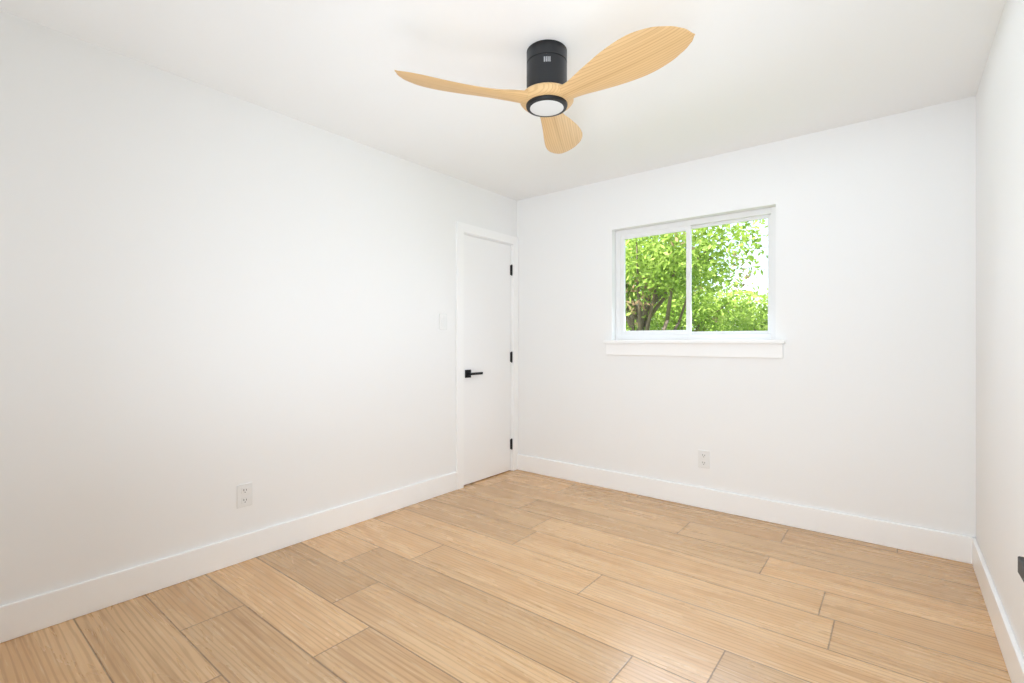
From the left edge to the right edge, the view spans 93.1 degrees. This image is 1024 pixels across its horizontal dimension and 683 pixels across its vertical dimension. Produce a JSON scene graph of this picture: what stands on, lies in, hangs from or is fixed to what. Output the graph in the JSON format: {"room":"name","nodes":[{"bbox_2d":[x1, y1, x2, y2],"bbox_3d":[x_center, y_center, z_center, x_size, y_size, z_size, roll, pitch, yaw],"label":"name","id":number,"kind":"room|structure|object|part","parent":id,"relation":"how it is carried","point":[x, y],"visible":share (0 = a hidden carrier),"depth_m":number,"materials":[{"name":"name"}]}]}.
{"room":"empty bedroom","nodes":[
{"label":"empty bedroom","id":0,"kind":"room"},
{"bbox_2d":[0,10,516,605],"bbox_3d":[-1.077,-0.060,3.099,0.120,2.440,3.690,0,0,38],"label":"wall","id":1,"kind":"structure","parent":0,"point":[210,300],"depth_m":2.38,"materials":[{"name":"paint"}]},
{"bbox_2d":[0,472,456,642],"bbox_3d":[-1.267,1.090,2.751,0.016,0.140,2.669,0,0,38],"label":"baseboard","id":2,"kind":"structure","parent":1,"relation":"attached to","point":[19,618],"depth_m":2.36,"materials":[{"name":"paint"}]},
{"bbox_2d":[237,482,251,508],"bbox_3d":[-1.416,0.815,2.570,0.008,0.122,0.078,0,0,38],"label":"electrical outlet","id":3,"kind":"object","parent":1,"relation":"attached to","point":[244,495],"visible":1,"depth_m":2.57,"materials":[{"name":"white plastic"}]},
{"bbox_2d":[456,221,517,489],"bbox_3d":[-0.213,0.110,4.117,0.073,2.101,0.780,0,0,38],"label":"door frame","id":4,"kind":"structure","parent":1,"relation":"attached to","point":[462,228],"depth_m":3.84,"materials":[{"name":"paint"}]},
{"bbox_2d":[464,234,512,484],"bbox_3d":[-0.194,0.146,4.109,0.091,2.012,0.630,0,0,38],"label":"door","id":5,"kind":"structure","parent":1,"relation":"in","point":[487,362],"depth_m":4.10,"materials":[{"name":"paint"}]},
{"bbox_3d":[-0.308,0.260,3.936,0.054,0.064,0.157,0,0,38],"label":"handle","id":6,"kind":"part","parent":5,"relation":"part of","materials":[{"name":"black metal"}]},
{"bbox_3d":[-0.006,0.140,4.348,0.015,1.660,0.022,0,0,38],"label":"door hinges","id":7,"kind":"part","parent":5,"relation":"part of","materials":[{"name":"black metal"}]},
{"bbox_2d":[0,0,1005,200],"bbox_3d":[-0.280,-1.355,1.571,3.270,0.150,5.090,0,0,38],"label":"ceiling","id":8,"kind":"structure","parent":0,"point":[734,75],"depth_m":2.24,"materials":[{"name":"paint"}]},
{"bbox_2d":[395,26,694,153],"bbox_3d":[0.266,-1.151,2.075,1.052,0.258,1.138,0,0,38],"label":"fan","id":9,"kind":"object","parent":8,"relation":"hanging from","point":[549,94],"visible":1,"depth_m":2.02,"materials":[{"name":"beige wood"}]},
{"bbox_3d":[-0.194,-1.069,2.058,0.600,0.060,0.194,0,0,-18],"label":"blade","id":10,"kind":"part","parent":9,"relation":"part of","materials":[{"name":"brown wood"}]},
{"bbox_3d":[0.153,-1.182,2.140,0.178,0.194,0.178,0,0,38],"label":"motor","id":11,"kind":"part","parent":9,"relation":"part of","materials":[{"name":"black metal"}]},
{"bbox_2d":[529,99,563,116],"bbox_3d":[0.153,-1.026,2.140,0.151,0.008,0.151,0,0,38],"label":"diffuser","id":12,"kind":"object","parent":9,"relation":"attached to","point":[537,107],"depth_m":2.12,"materials":[{"name":"white plastic"}]},
{"bbox_3d":[0.256,-1.069,2.481,0.194,0.060,0.600,0,0,11],"label":"blade","id":13,"kind":"part","parent":9,"relation":"part of","materials":[{"name":"brown wood"}]},
{"bbox_3d":[0.397,-1.069,1.880,0.600,0.060,0.194,0,0,41],"label":"blade","id":14,"kind":"part","parent":9,"relation":"part of","materials":[{"name":"brown wood"}]},
{"bbox_2d":[0,470,1011,682],"bbox_3d":[-0.280,1.235,1.571,3.270,0.150,5.090,0,0,38],"label":"floor","id":15,"kind":"structure","parent":0,"point":[517,576],"depth_m":2.10,"materials":[{"name":"brown wood"}]},
{"bbox_2d":[517,96,975,537],"bbox_3d":[1.267,-0.060,3.516,3.030,2.440,0.120,0,0,38],"label":"wall","id":16,"kind":"structure","parent":0,"point":[858,398],"depth_m":2.99,"materials":[{"name":"paint"}]},
{"bbox_2d":[603,207,784,357],"bbox_3d":[1.260,-0.386,3.491,1.260,0.984,0.152,0,0,38],"label":"window","id":17,"kind":"structure","parent":16,"relation":"in","point":[689,226],"depth_m":3.48,"materials":[{"name":"white plastic"}]},
{"bbox_2d":[698,450,709,468],"bbox_3d":[1.337,0.820,3.378,0.078,0.122,0.008,0,0,38],"label":"electrical outlet","id":18,"kind":"object","parent":16,"relation":"attached to","point":[703,458],"visible":1,"depth_m":3.38,"materials":[{"name":"white plastic"}]},
{"bbox_2d":[517,454,974,563],"bbox_3d":[1.225,1.090,3.462,3.030,0.140,0.016,0,0,38],"label":"baseboard","id":19,"kind":"structure","parent":16,"relation":"attached to","point":[945,545],"depth_m":3.09,"materials":[{"name":"paint"}]},
{"bbox_2d":[976,0,1023,657],"bbox_3d":[0.953,-0.060,0.590,0.120,2.440,5.090,0,0,38],"label":"wall","id":20,"kind":"structure","parent":0,"point":[1000,316],"depth_m":1.88,"materials":[{"name":"paint"}]},
{"bbox_2d":[972,538,1023,682],"bbox_3d":[1.335,1.090,1.181,0.016,0.140,3.450,0,0,38],"label":"baseboard","id":21,"kind":"structure","parent":20,"relation":"attached to","point":[1011,651],"depth_m":1.86,"materials":[{"name":"paint"}]},
{"bbox_2d":[1018,556,1023,581],"bbox_3d":[0.423,0.146,0.230,0.144,2.012,0.840,0,0,38],"label":"entry door","id":22,"kind":"structure","parent":20,"relation":"in","point":[1021,566],"depth_m":0.55,"materials":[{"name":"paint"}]},
{"label":"outside","id":23,"kind":"structure","parent":0,"visible":0},
{"bbox_3d":[17.754,4.310,26.677,80.000,0.300,55.900,0,0,39],"label":"ground","id":24,"kind":"structure","parent":23,"visible":0},
{"bbox_2d":[625,219,767,330],"bbox_3d":[2.992,0.399,9.953,4.029,7.528,3.769,0,0,38],"label":"tree","id":25,"kind":"object","parent":24,"relation":"on","point":[657,273],"depth_m":9.50,"materials":[{"name":"green plant"}]},
{"bbox_2d":[625,245,767,331],"bbox_3d":[5.582,0.339,16.470,6.254,7.658,6.072,0,0,38],"label":"tree","id":26,"kind":"object","parent":24,"relation":"on","point":[708,299],"depth_m":14.81,"materials":[{"name":"green plant"}]},
{"bbox_2d":[704,303,767,330],"bbox_3d":[5.743,1.427,10.454,3.944,5.468,4.330,0,0,38],"label":"bush","id":27,"kind":"object","parent":24,"relation":"on","point":[739,321],"depth_m":10.43,"materials":[{"name":"green plant"}]},
{"bbox_2d":[708,289,767,329],"bbox_3d":[9.740,0.983,17.383,5.927,6.393,6.244,0,0,38],"label":"tree","id":28,"kind":"object","parent":24,"relation":"on","point":[760,301],"depth_m":17.46,"materials":[{"name":"green plant"}]}
]}

